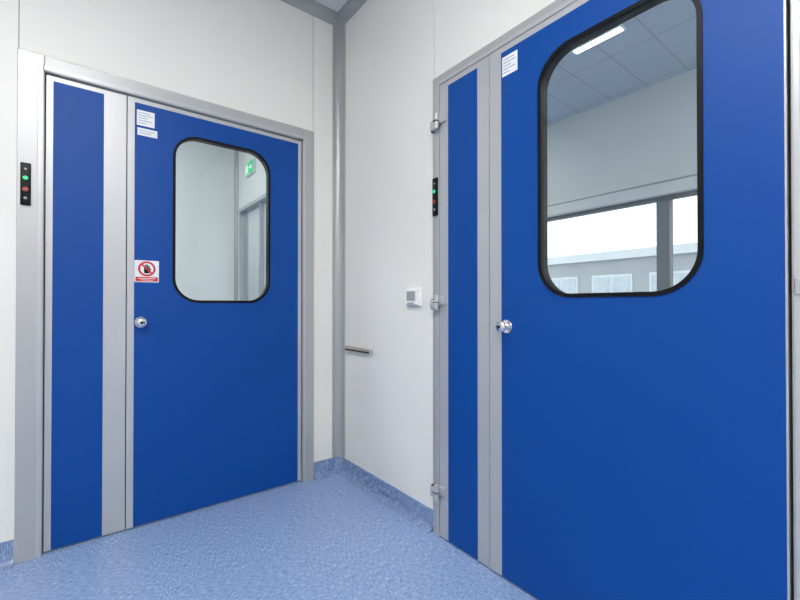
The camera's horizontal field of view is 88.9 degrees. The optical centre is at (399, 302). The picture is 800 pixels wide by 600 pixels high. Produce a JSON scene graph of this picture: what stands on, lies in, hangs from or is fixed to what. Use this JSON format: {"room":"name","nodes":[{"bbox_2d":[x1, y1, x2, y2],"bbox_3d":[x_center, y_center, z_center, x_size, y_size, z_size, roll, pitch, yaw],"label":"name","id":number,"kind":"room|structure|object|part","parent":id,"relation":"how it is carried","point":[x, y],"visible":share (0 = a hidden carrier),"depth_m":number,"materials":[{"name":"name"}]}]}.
{"room":"clean room","nodes":[
{"label":"clean room","id":0,"kind":"room"},
{"bbox_2d":[0,0,331,562],"bbox_3d":[-1.835,-0.384,1.599,3.600,2.950,0.080,0,-1,-38],"label":"wall","id":1,"kind":"structure","parent":0,"point":[269,59],"depth_m":2.11,"materials":[{"name":"white paint"}]},
{"bbox_2d":[0,539,13,570],"bbox_3d":[-2.414,1.038,1.067,2.045,0.100,0.035,0,-1,-38],"label":"baseboard","id":2,"kind":"structure","parent":1,"relation":"attached to","point":[7,547],"depth_m":1.69,"materials":[{"name":"blue plastic"}]},
{"bbox_2d":[20,162,30,205],"bbox_3d":[-1.580,-0.500,1.721,0.033,0.179,0.017,0,-1,-38],"label":"light","id":3,"kind":"object","parent":1,"relation":"attached to","point":[25,168],"visible":1,"depth_m":1.72,"materials":[{"name":"black plastic"}]},
{"bbox_2d":[43,74,126,551],"bbox_3d":[-1.444,0.044,1.884,0.293,2.083,0.046,0,-1,-38],"label":"leaf","id":4,"kind":"object","parent":1,"relation":"attached to","point":[86,125],"visible":1,"depth_m":1.86,"materials":[{"name":"metal"}]},
{"bbox_2d":[14,48,313,563],"bbox_3d":[-1.103,0.014,2.163,1.357,2.163,0.111,0,-1,-38],"label":"frame","id":5,"kind":"object","parent":1,"relation":"attached to","point":[32,68],"visible":0.8,"depth_m":1.75,"materials":[{"name":"metal"}]},
{"bbox_2d":[125,96,300,528],"bbox_3d":[-0.956,0.046,2.228,0.892,2.083,0.101,0,-1,-38],"label":"leaf","id":6,"kind":"object","parent":1,"relation":"attached to","point":[213,406],"depth_m":2.16,"materials":[{"name":"metal"}]},
{"bbox_3d":[-1.249,0.097,1.970,0.052,0.052,0.055,0,-1,-38],"label":"knob","id":7,"kind":"part","parent":6,"relation":"part of","materials":[{"name":"silver metal"}]},
{"bbox_2d":[137,109,154,128],"bbox_3d":[-1.252,-0.903,2.009,0.075,0.075,0.001,0,-1,-38],"label":"label","id":8,"kind":"object","parent":6,"relation":"attached to","point":[144,118],"visible":1,"depth_m":2.01,"materials":[{"name":"paper"}]},
{"bbox_2d":[134,260,158,282],"bbox_3d":[-1.246,-0.152,2.007,0.103,0.107,0.003,0,-1,-38],"label":"prohibition sign","id":9,"kind":"object","parent":6,"relation":"attached to","point":[144,271],"visible":1,"depth_m":2.01,"materials":[{"name":"plastic"}]},
{"bbox_2d":[137,127,156,138],"bbox_3d":[-1.246,-0.836,2.013,0.084,0.036,0.001,0,-1,-38],"label":"label","id":10,"kind":"object","parent":6,"relation":"attached to","point":[140,131],"visible":1,"depth_m":2.01,"materials":[{"name":"paper"}]},
{"bbox_2d":[172,137,269,302],"bbox_3d":[-0.972,-0.434,2.250,0.504,0.873,0.051,0,-1,-38],"label":"window gasket","id":11,"kind":"structure","parent":6,"relation":"attached to","point":[258,156],"depth_m":2.25,"materials":[{"name":"black rubber"}]},
{"bbox_2d":[281,0,339,24],"bbox_3d":[-1.794,-1.832,1.556,3.600,0.055,0.055,0,-1,-38],"label":"trim","id":12,"kind":"structure","parent":1,"relation":"attached to","point":[311,7],"depth_m":2.55,"materials":[{"name":"grey metal"}]},
{"bbox_2d":[314,458,338,479],"bbox_3d":[-0.454,1.048,2.588,0.192,0.100,0.035,0,-1,-38],"label":"baseboard","id":13,"kind":"structure","parent":1,"relation":"attached to","point":[325,468],"depth_m":2.58,"materials":[{"name":"blue plastic"}]},
{"bbox_2d":[333,457,342,470],"bbox_3d":[-0.394,1.048,2.620,0.058,0.100,0.058,0,-1,-38],"label":"baseboard","id":14,"kind":"structure","parent":1,"relation":"attached to","point":[338,460],"depth_m":2.63,"materials":[{"name":"blue plastic"}]},
{"bbox_2d":[332,21,345,457],"bbox_3d":[-0.394,-0.427,2.627,0.062,2.850,0.062,0,-1,-38],"label":"cove","id":15,"kind":"object","parent":1,"relation":"attached to","point":[339,29],"visible":1,"depth_m":2.64,"materials":[{"name":"metal"}]},
{"bbox_2d":[175,141,233,300],"bbox_3d":[-3.195,-0.371,3.417,3.680,2.950,0.080,0,-1,-38],"label":"wall","id":16,"kind":"structure","parent":0,"point":[204,267],"depth_m":4.27,"materials":[{"name":"white paint"}]},
{"bbox_2d":[234,150,238,300],"bbox_3d":[-1.783,-0.364,4.439,0.035,2.950,0.035,0,-1,-38],"label":"trim back room corner","id":17,"kind":"structure","parent":16,"relation":"attached to","point":[236,153],"depth_m":4.45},
{"bbox_2d":[248,204,265,300],"bbox_3d":[-2.472,-0.343,7.445,2.400,2.950,0.100,0,-1,-38],"label":"wall","id":18,"kind":"structure","parent":0,"point":[253,216],"depth_m":7.29,"materials":[{"name":"white paint"}]},
{"bbox_2d":[0,474,537,599],"bbox_3d":[-1.017,1.159,2.678,6.430,0.120,9.400,0,-1,-38],"label":"floor","id":19,"kind":"structure","parent":0,"point":[327,538],"depth_m":1.74,"materials":[{"name":"blue plastic"}]},
{"bbox_2d":[314,0,347,11],"bbox_3d":[-2.064,-1.907,1.888,3.780,0.100,9.400,0,-1,-38],"label":"ceiling","id":20,"kind":"structure","parent":0,"point":[336,5],"depth_m":2.53,"materials":[{"name":"tile"}]},
{"bbox_2d":[238,0,555,508],"bbox_3d":[0.234,-0.382,1.932,0.080,2.950,6.470,0,-1,-38],"label":"wall","id":21,"kind":"structure","parent":0,"point":[396,49],"depth_m":2.21,"materials":[{"name":"white paint"}]},
{"bbox_2d":[245,158,255,177],"bbox_3d":[-1.493,-1.339,4.073,0.034,0.135,0.240,0,-1,-38],"label":"exit sign","id":22,"kind":"object","parent":21,"relation":"attached to","point":[250,167],"visible":1,"depth_m":4.03,"materials":[{"name":"green plastic"}]},
{"bbox_2d":[239,193,265,300],"bbox_3d":[-1.399,-0.402,4.038,0.088,1.220,1.000,0,-1,-38],"label":"window","id":23,"kind":"structure","parent":21,"relation":"in","point":[259,202],"depth_m":4.38,"materials":[{"name":"metal"}]},
{"bbox_2d":[338,0,366,23],"bbox_3d":[0.877,-1.835,1.004,0.055,0.055,4.200,0,-1,-38],"label":"trim","id":24,"kind":"structure","parent":21,"relation":"attached to","point":[350,7],"depth_m":2.55,"materials":[{"name":"grey metal"}]},
{"bbox_2d":[344,346,372,353],"bbox_3d":[-0.254,0.287,2.472,0.025,0.025,0.286,0,-1,-38],"label":"wall rail","id":25,"kind":"object","parent":21,"relation":"attached to","point":[349,348],"visible":1,"depth_m":2.45,"materials":[{"name":"metal"}]},
{"bbox_2d":[338,458,432,532],"bbox_3d":[-0.128,1.046,2.295,0.035,0.100,0.897,0,-1,-38],"label":"baseboard","id":26,"kind":"structure","parent":21,"relation":"attached to","point":[414,511],"depth_m":2.21,"materials":[{"name":"blue plastic"}]},
{"bbox_2d":[406,288,421,305],"bbox_3d":[0.064,-0.027,2.060,0.030,0.094,0.109,0,-1,-38],"label":"wall switch","id":27,"kind":"object","parent":21,"relation":"attached to","point":[413,295],"visible":1,"depth_m":2.03,"materials":[{"name":"white plastic"}]},
{"bbox_2d":[432,177,437,215],"bbox_3d":[0.166,-0.499,1.930,0.017,0.179,0.033,0,-1,-38],"label":"light","id":28,"kind":"object","parent":21,"relation":"attached to","point":[434,180],"visible":1,"depth_m":1.92,"materials":[{"name":"black plastic"}]},
{"bbox_2d":[430,112,445,500],"bbox_3d":[0.173,0.018,1.900,0.040,1.793,0.096,0,-1,-38],"label":"hinges","id":29,"kind":"object","parent":21,"relation":"attached to","point":[436,490],"visible":1,"depth_m":1.89,"materials":[{"name":"metal"}]},
{"bbox_2d":[440,56,489,567],"bbox_3d":[0.293,0.035,1.801,0.046,2.100,0.292,0,-1,-38],"label":"leaf","id":30,"kind":"object","parent":21,"relation":"attached to","point":[464,98],"visible":0.78,"depth_m":1.77,"materials":[{"name":"metal"}]},
{"bbox_2d":[433,0,799,599],"bbox_3d":[0.613,0.009,1.444,0.107,2.163,1.362,0,-1,-38],"label":"frame","id":31,"kind":"object","parent":21,"relation":"attached to","point":[556,6],"visible":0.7,"depth_m":0.96,"materials":[{"name":"metal"}]},
{"bbox_2d":[489,0,793,599],"bbox_3d":[0.637,0.031,1.313,0.101,2.100,0.894,0,-1,-38],"label":"leaf","id":32,"kind":"object","parent":21,"relation":"attached to","point":[641,447],"depth_m":1.17,"materials":[{"name":"metal"}]},
{"bbox_3d":[0.399,0.094,1.582,0.055,0.052,0.052,0,-1,-38],"label":"knob","id":33,"kind":"part","parent":32,"relation":"part of","materials":[{"name":"silver metal"}]},
{"bbox_2d":[502,50,517,77],"bbox_3d":[0.428,-0.932,1.594,0.001,0.077,0.072,0,-1,-38],"label":"label","id":34,"kind":"object","parent":32,"relation":"attached to","point":[509,62],"visible":1,"depth_m":1.59,"materials":[{"name":"paper"}]},
{"bbox_2d":[537,0,703,296],"bbox_3d":[0.676,-0.459,1.307,0.051,0.883,0.503,0,-1,-38],"label":"window gasket","id":35,"kind":"structure","parent":32,"relation":"attached to","point":[641,6],"depth_m":1.33,"materials":[{"name":"black rubber"}]},
{"bbox_2d":[794,278,799,293],"bbox_3d":[0.936,0.011,0.938,0.013,1.761,0.043,0,-1,-38],"label":"hinge leaves","id":36,"kind":"object","parent":21,"relation":"attached to","point":[796,280],"visible":1,"depth_m":0.95,"materials":[{"name":"metal"}]},
{"bbox_2d":[547,68,696,204],"bbox_3d":[1.425,-0.363,4.583,0.250,2.950,9.200,0,-1,-38],"label":"wall","id":37,"kind":"structure","parent":0,"point":[648,134],"depth_m":3.62,"materials":[{"name":"white paint"}]},
{"bbox_2d":[547,172,696,216],"bbox_3d":[1.362,-0.939,4.412,0.064,0.120,7.800,0,-1,-38],"label":"box","id":38,"kind":"object","parent":37,"relation":"attached to","point":[688,182],"visible":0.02,"depth_m":3.57,"materials":[{"name":"white plastic"}]},
{"bbox_2d":[548,189,696,290],"bbox_3d":[2.568,-0.384,3.002,0.080,1.070,4.100,0,-1,-38],"label":"window","id":39,"kind":"structure","parent":37,"relation":"in","point":[664,204],"depth_m":3.42,"materials":[{"name":"grey metal"}]},
{"bbox_2d":[547,0,696,125],"bbox_3d":[0.476,-1.893,3.858,2.650,0.100,9.400,0,-1,-38],"label":"ceiling adjacent room","id":40,"kind":"structure","parent":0,"point":[658,44],"depth_m":3.14,"materials":[{"name":"grey tile"}]},
{"bbox_2d":[571,24,626,54],"bbox_3d":[1.389,-1.842,2.869,0.080,0.016,0.360,0,-1,-38],"label":"ceiling light","id":41,"kind":"object","parent":40,"relation":"attached to","point":[620,28],"depth_m":2.85,"materials":[{"name":"white plastic"}]},
{"bbox_3d":[10.668,5.347,23.863,36.500,0.200,100.000,0,-1,-38],"label":"ground","id":42,"kind":"structure","parent":0,"visible":0},
{"bbox_2d":[548,242,696,292],"bbox_3d":[10.710,1.678,17.593,8.150,7.050,70.000,0,-1,-38],"label":"neighbouring building","id":43,"kind":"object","parent":42,"relation":"on","point":[629,270],"visible":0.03,"depth_m":14.80,"materials":[{"name":"white"}]}
]}

